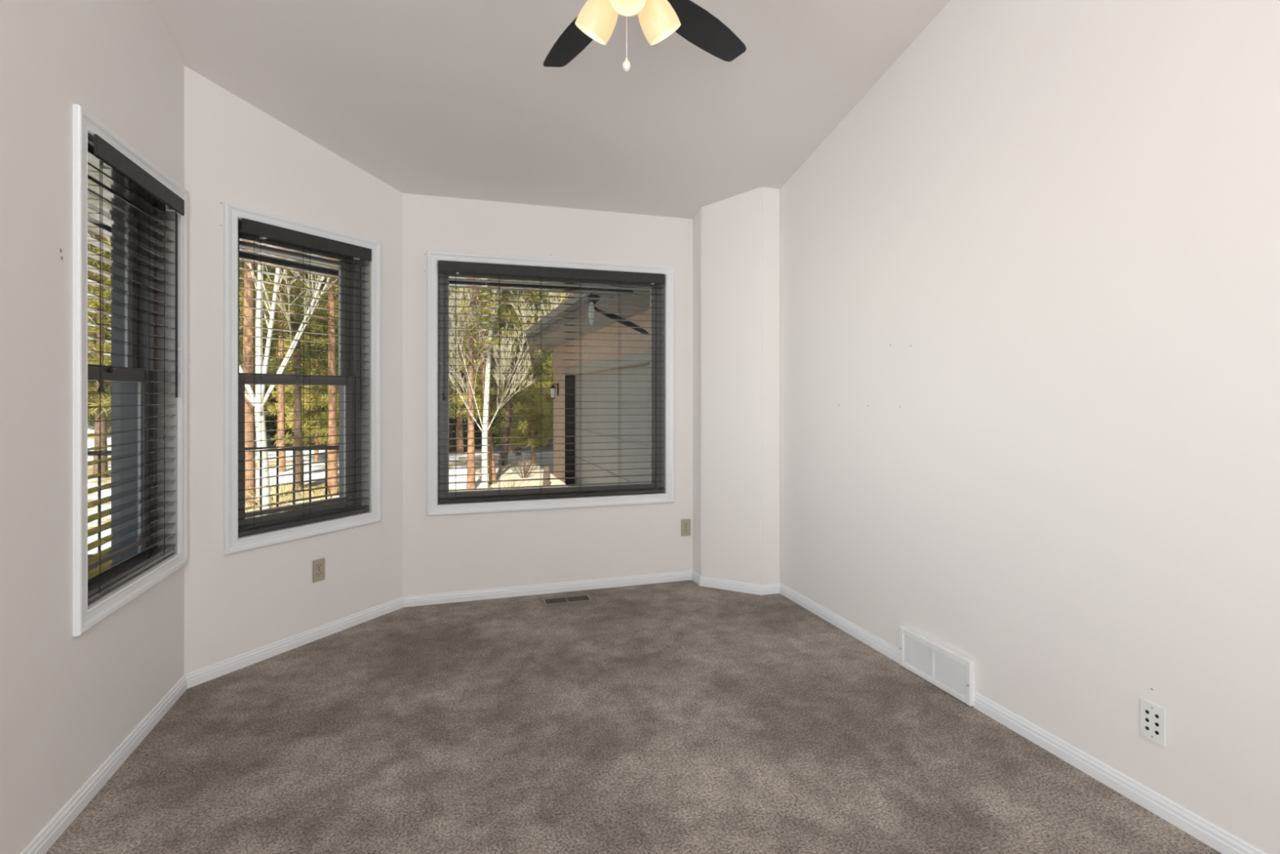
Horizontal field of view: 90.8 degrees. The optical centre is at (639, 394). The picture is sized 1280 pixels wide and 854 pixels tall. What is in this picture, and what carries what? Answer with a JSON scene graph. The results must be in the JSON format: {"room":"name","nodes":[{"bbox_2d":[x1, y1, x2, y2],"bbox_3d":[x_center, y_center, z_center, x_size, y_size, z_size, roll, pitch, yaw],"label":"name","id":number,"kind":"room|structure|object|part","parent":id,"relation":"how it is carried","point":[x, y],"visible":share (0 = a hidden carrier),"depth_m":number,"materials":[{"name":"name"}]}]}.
{"room":"empty bedroom","nodes":[
{"label":"empty bedroom","id":0,"kind":"room"},
{"bbox_2d":[0,0,184,853],"bbox_3d":[-1.345,-0.684,0.478,0.201,3.866,4.719,0,0,-17],"label":"wall","id":1,"kind":"structure","parent":0,"point":[68,702],"depth_m":1.78,"materials":[{"name":"paint"}]},
{"bbox_2d":[19,674,186,853],"bbox_3d":[-1.232,1.219,0.470,0.012,0.060,4.636,0,0,-17],"label":"baseboard","id":2,"kind":"structure","parent":1,"relation":"attached to","point":[55,827],"depth_m":2.00,"materials":[{"name":"white wood"}]},
{"bbox_2d":[72,103,187,636],"bbox_3d":[-1.897,-0.071,2.240,0.231,1.576,0.839,0,0,-17],"label":"window","id":3,"kind":"structure","parent":1,"relation":"in","point":[85,125],"depth_m":2.51,"materials":[{"name":"white"}]},
{"bbox_3d":[-1.940,-0.408,2.227,0.036,0.706,0.643,0,0,-17],"label":"sash","id":4,"kind":"part","parent":3,"relation":"part of","materials":[{"name":"grey plastic"}]},
{"bbox_3d":[-1.899,0.259,2.239,0.038,0.720,0.643,0,0,-17],"label":"sash","id":5,"kind":"part","parent":3,"relation":"part of","materials":[{"name":"grey plastic"}]},
{"bbox_3d":[-1.939,-0.071,2.227,0.142,1.460,0.723,0,0,-17],"label":"frame","id":6,"kind":"part","parent":3,"relation":"part of","materials":[{"name":"grey plastic"}]},
{"bbox_2d":[87,133,184,603],"bbox_3d":[-1.817,-0.074,2.265,0.087,1.452,0.709,0,0,-17],"label":"window blind","id":7,"kind":"object","parent":3,"relation":"attached to","point":[102,155],"visible":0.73,"depth_m":2.23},
{"bbox_3d":[-1.758,-0.057,2.021,0.054,1.392,0.004,0,0,-17],"label":"ladder cord","id":8,"kind":"part","parent":7,"relation":"part of","materials":[{"name":"fabric"}]},
{"bbox_3d":[-1.714,-0.394,2.010,0.004,0.695,0.015,0,0,-17],"label":"lift cord","id":9,"kind":"part","parent":7,"relation":"part of","materials":[{"name":"fabric"}]},
{"bbox_3d":[-1.833,0.641,2.260,0.049,0.021,0.709,0,0,-17],"label":"rail","id":10,"kind":"part","parent":7,"relation":"part of","materials":[{"name":"wood"}]},
{"bbox_3d":[-1.907,-0.057,2.493,0.054,1.392,0.004,0,0,-17],"label":"ladder cord","id":11,"kind":"part","parent":7,"relation":"part of","materials":[{"name":"black fabric"}]},
{"bbox_2d":[184,66,402,674],"bbox_3d":[-1.753,-0.088,3.243,0.201,2.673,1.332,0,0,28],"label":"wall","id":12,"kind":"structure","parent":0,"point":[237,603],"depth_m":2.96,"materials":[{"name":"paint"}]},
{"bbox_2d":[185,596,403,688],"bbox_3d":[-1.659,1.219,3.194,0.012,0.060,1.167,0,0,28],"label":"baseboard","id":13,"kind":"structure","parent":12,"relation":"attached to","point":[204,674],"depth_m":3.07,"materials":[{"name":"white wood"}]},
{"bbox_2d":[223,201,381,555],"bbox_3d":[-1.752,-0.071,3.238,0.231,1.576,0.841,0,0,28],"label":"window","id":14,"kind":"structure","parent":12,"relation":"in","point":[233,393],"depth_m":3.30,"materials":[{"name":"white"}]},
{"bbox_3d":[-1.792,-0.408,3.259,0.036,0.706,0.645,0,0,28],"label":"sash","id":15,"kind":"part","parent":14,"relation":"part of","materials":[{"name":"grey plastic"}]},
{"bbox_3d":[-1.754,0.259,3.239,0.038,0.720,0.645,0,0,28],"label":"sash","id":16,"kind":"part","parent":14,"relation":"part of","materials":[{"name":"grey plastic"}]},
{"bbox_3d":[-1.791,-0.071,3.258,0.142,1.460,0.725,0,0,28],"label":"frame","id":17,"kind":"part","parent":14,"relation":"part of","materials":[{"name":"grey plastic"}]},
{"bbox_2d":[238,217,371,536],"bbox_3d":[-1.678,-0.074,3.199,0.088,1.452,0.711,0,0,28],"label":"window blind","id":18,"kind":"object","parent":14,"relation":"attached to","point":[264,231],"visible":0.93,"depth_m":3.17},
{"bbox_3d":[-1.808,-0.057,2.986,0.054,1.392,0.004,0,0,28],"label":"ladder cord","id":19,"kind":"part","parent":18,"relation":"part of","materials":[{"name":"fabric"}]},
{"bbox_3d":[-1.693,0.641,3.207,0.049,0.021,0.711,0,0,28],"label":"rail","id":20,"kind":"part","parent":18,"relation":"part of","materials":[{"name":"wood"}]},
{"bbox_3d":[-1.692,-0.057,3.208,0.054,1.392,0.004,0,0,28],"label":"ladder cord","id":21,"kind":"part","parent":18,"relation":"part of","materials":[{"name":"black fabric"}]},
{"bbox_3d":[-1.577,-0.057,3.430,0.054,1.392,0.004,0,0,28],"label":"ladder cord","id":22,"kind":"part","parent":18,"relation":"part of","materials":[{"name":"black fabric"}]},
{"bbox_2d":[312,557,324,582],"bbox_3d":[-1.642,0.899,3.230,0.008,0.114,0.070,0,0,28],"label":"wall outlet","id":23,"kind":"object","parent":12,"relation":"attached to","point":[318,565],"visible":1,"depth_m":3.23,"materials":[{"name":"beige plastic"}]},
{"bbox_2d":[315,563,322,568],"bbox_3d":[-1.640,0.880,3.229,0.002,0.027,0.034,0,0,28],"label":"receptacle","id":24,"kind":"object","parent":23,"relation":"attached to","point":[318,566],"depth_m":3.23,"materials":[{"name":"beige plastic"}]},
{"bbox_2d":[315,570,322,577],"bbox_3d":[-1.640,0.919,3.229,0.002,0.027,0.034,0,0,28],"label":"receptacle","id":25,"kind":"object","parent":23,"relation":"attached to","point":[318,573],"depth_m":3.23,"materials":[{"name":"beige plastic"}]},
{"bbox_2d":[402,193,693,596],"bbox_3d":[-0.589,0.018,4.072,1.919,2.461,0.201,0,0,-17],"label":"wall","id":26,"kind":"structure","parent":0,"point":[464,552],"depth_m":3.94,"materials":[{"name":"paint"}]},
{"bbox_2d":[403,570,692,607],"bbox_3d":[-0.517,1.219,3.984,1.836,0.060,0.012,0,0,-17],"label":"baseboard","id":27,"kind":"structure","parent":26,"relation":"attached to","point":[558,587],"depth_m":3.95,"materials":[{"name":"white wood"}]},
{"bbox_2d":[426,250,674,515],"bbox_3d":[-0.549,-0.066,4.082,1.565,1.574,0.231,0,0,-17],"label":"window","id":28,"kind":"structure","parent":26,"relation":"in","point":[661,376],"depth_m":3.98,"materials":[{"name":"white"}]},
{"bbox_2d":[438,260,664,503],"bbox_3d":[-0.524,-0.069,4.002,1.435,1.450,0.087,0,0,-17],"label":"window blind","id":29,"kind":"object","parent":28,"relation":"attached to","point":[456,267],"visible":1,"depth_m":3.96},
{"bbox_3d":[-1.169,-0.370,3.776,0.015,0.729,0.004,0,0,-17],"label":"lift cord","id":30,"kind":"part","parent":29,"relation":"part of","materials":[{"name":"fabric"}]},
{"bbox_3d":[-1.117,-0.052,3.833,0.004,1.390,0.054,0,0,-17],"label":"ladder cord","id":31,"kind":"part","parent":29,"relation":"part of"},
{"bbox_3d":[-0.869,-0.052,3.911,0.004,1.390,0.054,0,0,-17],"label":"ladder cord","id":32,"kind":"part","parent":29,"relation":"part of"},
{"bbox_3d":[-0.624,-0.052,3.988,0.004,1.390,0.054,0,0,-17],"label":"ladder cord","id":33,"kind":"part","parent":29,"relation":"part of","materials":[{"name":"fabric"}]},
{"bbox_3d":[-0.529,0.645,4.018,1.435,0.021,0.049,0,0,-17],"label":"rail","id":34,"kind":"part","parent":29,"relation":"part of","materials":[{"name":"wood"}]},
{"bbox_3d":[-0.133,-0.052,4.143,0.004,1.390,0.054,0,0,-17],"label":"ladder cord","id":35,"kind":"part","parent":29,"relation":"part of","materials":[{"name":"black fabric"}]},
{"bbox_2d":[680,518,690,536],"bbox_3d":[0.309,0.896,4.246,0.070,0.114,0.008,0,0,-17],"label":"wall outlet","id":36,"kind":"object","parent":26,"relation":"attached to","point":[685,523],"visible":1,"depth_m":4.24,"materials":[{"name":"beige plastic"}]},
{"bbox_2d":[151,0,951,218],"bbox_3d":[0.107,-1.944,1.324,3.478,1.628,5.862,0,0,-17],"label":"ceiling","id":37,"kind":"structure","parent":0,"point":[458,99],"depth_m":2.97,"materials":[{"name":"white paint"}]},
{"bbox_2d":[542,0,746,71],"bbox_3d":[-0.071,-1.355,1.819,1.080,0.856,1.100,0,0,-17],"label":"ceiling fan","id":38,"kind":"object","parent":37,"relation":"hanging from","point":[597,20],"visible":1,"depth_m":1.96,"materials":[{"name":"black wood"}]},
{"bbox_3d":[-0.210,-1.200,2.124,0.121,0.029,0.439,0,0,-29],"label":"blade","id":39,"kind":"part","parent":38,"relation":"part of","materials":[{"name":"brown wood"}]},
{"bbox_3d":[-0.129,-1.106,1.863,0.124,0.138,0.123,0,0,-17],"label":"lamp shade","id":40,"kind":"part","parent":38,"relation":"part of","materials":[{"name":"beige glass"}]},
{"bbox_3d":[-0.038,-1.044,1.815,0.002,0.166,0.002,0,0,-17],"label":"pull chain","id":41,"kind":"part","parent":38,"relation":"part of","materials":[{"name":"silver metal"}]},
{"bbox_3d":[-0.038,-0.946,1.815,0.022,0.039,0.022,0,0,-40],"label":"chain knob","id":42,"kind":"part","parent":38,"relation":"part of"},
{"bbox_3d":[-0.035,-1.106,1.714,0.112,0.138,0.131,0,0,-17],"label":"lamp shade","id":43,"kind":"part","parent":38,"relation":"part of","materials":[{"name":"beige glass"}]},
{"bbox_3d":[0.055,-1.106,1.866,0.132,0.138,0.109,0,0,-17],"label":"lamp shade","id":44,"kind":"part","parent":38,"relation":"part of","materials":[{"name":"beige glass"}]},
{"bbox_3d":[0.203,-1.200,2.079,0.121,0.029,0.439,0,0,43],"label":"blade","id":45,"kind":"part","parent":38,"relation":"part of","materials":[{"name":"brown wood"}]},
{"bbox_2d":[44,579,1222,853],"bbox_3d":[0.107,1.373,1.324,3.478,0.252,5.862,0,0,-17],"label":"floor","id":46,"kind":"structure","parent":0,"point":[682,717],"depth_m":2.18,"materials":[{"name":"grey carpet"}]},
{"bbox_2d":[542,594,592,605],"bbox_3d":[-0.442,1.246,3.830,0.286,0.006,0.125,0,0,-17],"label":"floor vent","id":47,"kind":"object","parent":46,"relation":"in","point":[581,597],"visible":1,"depth_m":3.83,"materials":[{"name":"metal"}]},
{"bbox_2d":[693,186,779,584],"bbox_3d":[0.590,-0.036,4.218,0.418,2.570,0.630,0,0,-17],"label":"wall","id":48,"kind":"structure","parent":0,"point":[736,238],"depth_m":4.02,"materials":[{"name":"paint"}]},
{"bbox_2d":[691,570,779,595],"bbox_3d":[0.593,1.219,4.072,0.618,0.060,0.115,0,0,28],"label":"baseboard","id":49,"kind":"structure","parent":48,"relation":"attached to","point":[769,588],"depth_m":4.00,"materials":[{"name":"white wood"}]},
{"bbox_2d":[779,0,1279,853],"bbox_3d":[1.640,-0.684,1.912,0.201,3.866,5.662,0,0,-17],"label":"wall","id":50,"kind":"structure","parent":0,"point":[1029,280],"depth_m":2.17,"materials":[{"name":"paint"}]},
{"bbox_2d":[779,582,898,662],"bbox_3d":[1.045,1.219,3.449,0.012,0.060,1.110,0,0,-17],"label":"baseboard","id":51,"kind":"structure","parent":50,"relation":"attached to","point":[873,641],"depth_m":3.34,"materials":[{"name":"white wood"}]},
{"bbox_2d":[898,625,974,706],"bbox_3d":[1.266,1.156,2.718,0.028,0.180,0.417,0,0,-17],"label":"air vent","id":52,"kind":"object","parent":50,"relation":"in","point":[949,670],"visible":1,"depth_m":2.69,"materials":[{"name":"white metal"}]},
{"bbox_2d":[973,691,1266,853],"bbox_3d":[1.863,1.219,0.851,0.012,0.060,3.504,0,0,-17],"label":"baseboard","id":53,"kind":"structure","parent":50,"relation":"attached to","point":[1195,825],"depth_m":1.97,"materials":[{"name":"white wood"}]},
{"bbox_2d":[1140,697,1165,746],"bbox_3d":[1.537,0.983,1.893,0.008,0.115,0.071,0,0,-17],"label":"jack plate","id":54,"kind":"object","parent":50,"relation":"attached to","point":[1153,716],"visible":1,"depth_m":1.89,"materials":[{"name":"white plastic"}]},
{"label":"outside","id":55,"kind":"structure","parent":0,"visible":0},
{"bbox_2d":[457,454,567,489],"bbox_3d":[-1.420,1.765,12.082,3.750,0.368,11.100,0,0,-17],"label":"driveway","id":56,"kind":"structure","parent":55,"point":[549,460],"depth_m":13.58,"materials":[{"name":"concrete"}]},
{"bbox_2d":[504,452,543,477],"bbox_3d":[-2.251,1.413,12.563,0.655,0.581,0.861,0,0,8],"label":"dry shrub","id":57,"kind":"object","parent":56,"relation":"on","point":[527,468],"visible":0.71,"depth_m":12.48,"materials":[{"name":"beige plant"}]},
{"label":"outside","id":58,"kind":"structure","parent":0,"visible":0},
{"bbox_2d":[87,355,553,554],"bbox_3d":[-11.444,-2.966,36.340,84.000,9.589,67.800,0,0,-17],"label":"ground","id":59,"kind":"structure","parent":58,"point":[92,482],"depth_m":13.54,"materials":[{"name":"white snow"}]},
{"bbox_2d":[87,262,107,416],"bbox_3d":[-19.119,-1.755,21.190,3.496,6.652,3.069,0,0,-6],"label":"pine tree","id":60,"kind":"object","parent":59,"relation":"on","point":[97,263],"visible":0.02,"depth_m":21.13,"materials":[{"name":"green plant"}]},
{"bbox_2d":[87,233,111,478],"bbox_3d":[-11.424,-3.776,13.614,4.073,11.952,4.346,0,0,-29],"label":"pine tree","id":61,"kind":"object","parent":59,"relation":"on","point":[94,303],"visible":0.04,"depth_m":13.14,"materials":[{"name":"green plant"}]},
{"bbox_2d":[87,255,111,431],"bbox_3d":[-17.264,-1.393,20.678,3.400,6.469,2.985,0,0,-40],"label":"pine tree","id":62,"kind":"object","parent":59,"relation":"on","point":[91,417],"visible":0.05,"depth_m":20.13,"materials":[{"name":"green plant"}]},
{"bbox_2d":[87,233,111,435],"bbox_3d":[-17.271,-6.162,20.895,5.834,16.041,5.467,0,0,22],"label":"pine tree","id":63,"kind":"object","parent":59,"relation":"on","point":[96,237],"visible":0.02,"depth_m":20.24,"materials":[{"name":"green plant"}]},
{"bbox_2d":[88,233,337,509],"bbox_3d":[-4.396,-2.471,8.062,5.146,9.352,2.938,0,0,5],"label":"tree","id":64,"kind":"object","parent":59,"relation":"on","point":[265,472],"visible":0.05,"depth_m":7.67,"materials":[{"name":"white plant"}]},
{"bbox_2d":[239,288,275,432],"bbox_3d":[-13.416,-0.859,21.212,2.952,5.617,2.592,0,0,21],"label":"pine tree","id":65,"kind":"object","parent":59,"relation":"on","point":[242,289],"visible":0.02,"depth_m":21.04,"materials":[{"name":"green plant"}]},
{"bbox_2d":[254,314,293,444],"bbox_3d":[-11.998,-0.322,20.479,2.165,4.692,2.466,0,0,3],"label":"pine tree","id":66,"kind":"object","parent":59,"relation":"on","point":[272,433],"visible":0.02,"depth_m":20.30,"materials":[{"name":"green plant"}]},
{"bbox_2d":[244,480,304,507],"bbox_3d":[-5.114,1.463,8.762,0.853,0.528,0.933,0,0,-17],"label":"dry shrub","id":67,"kind":"object","parent":59,"relation":"on","point":[274,497],"visible":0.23,"depth_m":8.82,"materials":[{"name":"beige plant"}]},
{"bbox_2d":[242,262,316,506],"bbox_3d":[-5.884,-4.706,9.515,3.711,13.852,3.659,0,0,-25],"label":"pine tree","id":68,"kind":"object","parent":59,"relation":"on","point":[247,350],"visible":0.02,"depth_m":9.55,"materials":[{"name":"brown plant"}]},
{"bbox_2d":[239,262,338,488],"bbox_3d":[-6.402,-2.513,11.724,3.054,9.237,3.108,0,0,6],"label":"pine tree","id":69,"kind":"object","parent":59,"relation":"on","point":[297,362],"visible":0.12,"depth_m":11.55,"materials":[{"name":"green plant"}]},
{"bbox_2d":[239,269,338,496],"bbox_3d":[-5.197,-3.420,10.673,2.968,11.082,2.927,0,0,-11],"label":"pine tree","id":70,"kind":"object","parent":59,"relation":"on","point":[331,347],"visible":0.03,"depth_m":10.53,"materials":[{"name":"green plant"}]},
{"bbox_2d":[239,261,338,472],"bbox_3d":[-8.139,-3.664,14.535,3.110,11.774,3.154,0,0,-27],"label":"pine tree","id":71,"kind":"object","parent":59,"relation":"on","point":[281,424],"visible":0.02,"depth_m":14.42,"materials":[{"name":"green plant"}]},
{"bbox_2d":[239,262,338,446],"bbox_3d":[-10.663,-2.782,18.870,3.819,9.791,3.599,0,0,-1],"label":"pine tree","id":72,"kind":"object","parent":59,"relation":"on","point":[286,344],"visible":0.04,"depth_m":18.64,"materials":[{"name":"green plant"}]},
{"bbox_2d":[244,484,338,511],"bbox_3d":[-4.008,1.666,9.450,6.444,0.234,4.175,0,0,-1],"label":"dry grass","id":73,"kind":"structure","parent":59,"relation":"on","point":[312,486],"depth_m":10.82,"materials":[{"name":"beige plant"}]},
{"bbox_2d":[254,295,338,445],"bbox_3d":[-10.357,-0.808,19.759,3.096,5.891,2.718,0,0,18],"label":"pine tree","id":74,"kind":"object","parent":59,"relation":"on","point":[307,443],"visible":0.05,"depth_m":19.41,"materials":[{"name":"green plant"}]},
{"bbox_2d":[268,274,338,462],"bbox_3d":[-8.123,-0.590,16.022,2.239,5.656,2.184,0,0,5],"label":"pine tree","id":75,"kind":"object","parent":59,"relation":"on","point":[313,415],"visible":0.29,"depth_m":15.71,"materials":[{"name":"green plant"}]},
{"bbox_2d":[280,484,337,505],"bbox_3d":[-4.367,1.497,8.571,0.919,0.474,0.857,0,0,-17],"label":"dry shrub","id":76,"kind":"object","parent":59,"relation":"on","point":[322,498],"visible":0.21,"depth_m":8.62,"materials":[{"name":"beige plant"}]},
{"bbox_2d":[299,283,338,409],"bbox_3d":[-8.309,-4.047,20.374,5.002,12.824,4.714,0,0,21],"label":"pine tree","id":77,"kind":"object","parent":59,"relation":"on","point":[324,405],"visible":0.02,"depth_m":19.09,"materials":[{"name":"green plant"}]},
{"bbox_2d":[311,306,338,441],"bbox_3d":[-9.690,-0.413,20.743,2.653,5.048,2.329,0,0,15],"label":"pine tree","id":78,"kind":"object","parent":59,"relation":"on","point":[335,307],"visible":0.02,"depth_m":20.41,"materials":[{"name":"green plant"}]},
{"bbox_2d":[449,288,487,449],"bbox_3d":[-5.489,-2.998,20.360,3.465,10.483,3.528,0,0,42],"label":"pine tree","id":79,"kind":"object","parent":59,"relation":"on","point":[474,289],"visible":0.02,"depth_m":20.25,"materials":[{"name":"green plant"}]},
{"bbox_2d":[448,301,494,451],"bbox_3d":[-5.939,-0.548,20.587,2.616,5.669,2.980,0,0,5],"label":"pine tree","id":80,"kind":"object","parent":59,"relation":"on","point":[451,420],"visible":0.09,"depth_m":20.27,"materials":[{"name":"green plant"}]},
{"bbox_2d":[448,288,508,453],"bbox_3d":[-5.620,-3.148,19.116,4.244,10.879,3.999,0,0,-9],"label":"pine tree","id":81,"kind":"object","parent":59,"relation":"on","point":[459,420],"visible":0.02,"depth_m":18.83,"materials":[{"name":"green plant"}]},
{"bbox_2d":[463,330,505,448],"bbox_3d":[-5.048,-0.095,20.989,2.106,4.565,2.399,0,0,11],"label":"pine tree","id":82,"kind":"object","parent":59,"relation":"on","point":[491,418],"visible":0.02,"depth_m":20.75,"materials":[{"name":"green plant"}]},
{"bbox_2d":[448,287,535,488],"bbox_3d":[-3.086,-2.916,11.219,2.634,9.973,2.672,0,0,16],"label":"pine tree","id":83,"kind":"object","parent":59,"relation":"on","point":[470,368],"visible":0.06,"depth_m":11.16,"materials":[{"name":"green plant"}]},
{"bbox_2d":[448,288,539,484],"bbox_3d":[-3.035,-2.521,11.441,2.553,9.121,2.356,0,0,3],"label":"pine tree","id":84,"kind":"object","parent":59,"relation":"on","point":[490,448],"visible":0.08,"depth_m":11.53,"materials":[{"name":"green plant"}]},
{"bbox_2d":[448,288,557,466],"bbox_3d":[-2.817,-2.466,14.934,2.998,8.975,3.011,0,0,45],"label":"pine tree","id":85,"kind":"object","parent":59,"relation":"on","point":[509,403],"visible":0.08,"depth_m":14.50,"materials":[{"name":"green plant"}]},
{"bbox_2d":[448,288,559,453],"bbox_3d":[-3.769,-2.942,18.277,3.799,10.335,4.032,0,0,-33],"label":"pine tree","id":86,"kind":"object","parent":59,"relation":"on","point":[481,405],"visible":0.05,"depth_m":18.13,"materials":[{"name":"green plant"}]},
{"bbox_2d":[448,287,569,489],"bbox_3d":[-2.292,-3.563,11.351,3.630,11.564,5.012,0,0,6],"label":"tree","id":87,"kind":"object","parent":59,"relation":"on","point":[486,412],"visible":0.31,"depth_m":10.98,"materials":[{"name":"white plant"}]},
{"bbox_2d":[493,475,531,488],"bbox_3d":[-2.118,1.545,10.447,0.629,0.404,0.453,0,0,-17],"label":"dry shrub","id":88,"kind":"object","parent":59,"relation":"on","point":[519,485],"visible":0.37,"depth_m":10.45,"materials":[{"name":"beige plant"}]},
{"bbox_2d":[475,290,555,454],"bbox_3d":[-3.443,-1.945,17.634,2.630,7.954,2.677,0,0,23],"label":"pine tree","id":89,"kind":"object","parent":59,"relation":"on","point":[517,448],"visible":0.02,"depth_m":17.45,"materials":[{"name":"green plant"}]},
{"bbox_2d":[489,395,551,449],"bbox_3d":[-3.857,-0.265,20.119,2.552,4.855,2.240,0,0,25],"label":"pine tree","id":90,"kind":"object","parent":59,"relation":"on","point":[502,417],"visible":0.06,"depth_m":19.74,"materials":[{"name":"green plant"}]},
{"bbox_2d":[489,290,564,464],"bbox_3d":[-2.518,-0.592,15.066,2.115,5.477,2.168,0,0,15],"label":"pine tree","id":91,"kind":"object","parent":59,"relation":"on","point":[531,399],"visible":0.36,"depth_m":14.68,"materials":[{"name":"green plant"}]},
{"bbox_2d":[503,292,573,412],"bbox_3d":[-2.333,-3.197,19.527,4.244,10.879,3.999,0,0,-32],"label":"pine tree","id":92,"kind":"object","parent":59,"relation":"on","point":[557,294],"visible":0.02,"depth_m":18.87,"materials":[{"name":"green plant"}]},
{"bbox_2d":[515,293,568,447],"bbox_3d":[-2.473,-0.741,20.109,3.098,5.894,2.720,0,0,-6],"label":"pine tree","id":93,"kind":"object","parent":59,"relation":"on","point":[535,432],"visible":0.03,"depth_m":19.78,"materials":[{"name":"green plant"}]},
{"bbox_2d":[542,466,550,485],"bbox_3d":[-1.660,1.542,11.200,0.150,0.522,0.150,0,0,-17],"label":"tree stump","id":94,"kind":"object","parent":59,"relation":"on","point":[545,475],"visible":0.45,"depth_m":11.15,"materials":[{"name":"brown wood"}]},
{"bbox_2d":[512,289,649,485],"bbox_3d":[1.626,-0.574,9.633,6.110,4.745,8.800,0,0,-17],"label":"house","id":95,"kind":"structure","parent":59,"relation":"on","point":[630,384],"depth_m":9.10,"materials":[{"name":"shingle"},{"name":"tan siding"},{"name":"paint"}]},
{"bbox_2d":[550,382,558,399],"bbox_3d":[-1.644,-0.059,12.116,0.155,0.305,0.112,0,0,-17],"label":"wall lantern","id":96,"kind":"object","parent":95,"relation":"attached to","point":[553,388],"visible":1,"depth_m":12.09,"materials":[{"name":"black metal"}]},
{"bbox_3d":[-1.664,-0.024,12.109,0.102,0.173,0.102,0,0,-17],"label":"glass","id":97,"kind":"part","parent":96,"relation":"part of","materials":[{"name":"glass"}]},
{"bbox_3d":[-3.766,1.639,3.720,4.250,0.520,2.960,0,0,-17],"label":"deck","id":98,"kind":"object","parent":59,"relation":"on","visible":0},
{"bbox_2d":[87,444,338,557],"bbox_3d":[-4.160,0.899,5.054,4.144,0.960,0.044,0,0,-17],"label":"deck railing","id":99,"kind":"object","parent":98,"relation":"on","point":[326,448],"visible":0.07,"depth_m":5.38,"materials":[{"name":"black metal"}]},
{"bbox_3d":[-4.151,0.467,5.057,4.120,0.035,0.040,0,0,-17],"label":"rail","id":100,"kind":"part","parent":99,"relation":"part of","materials":[{"name":"black metal"}]},
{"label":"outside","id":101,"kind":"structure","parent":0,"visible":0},
{"bbox_2d":[87,201,633,296],"bbox_3d":[-0.395,-0.836,0.574,3.210,0.140,8.132,0,0,-17],"label":"roof eave","id":102,"kind":"object","parent":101,"point":[242,254],"visible":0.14,"depth_m":4.02,"materials":[{"name":"painted wood"}]}
]}

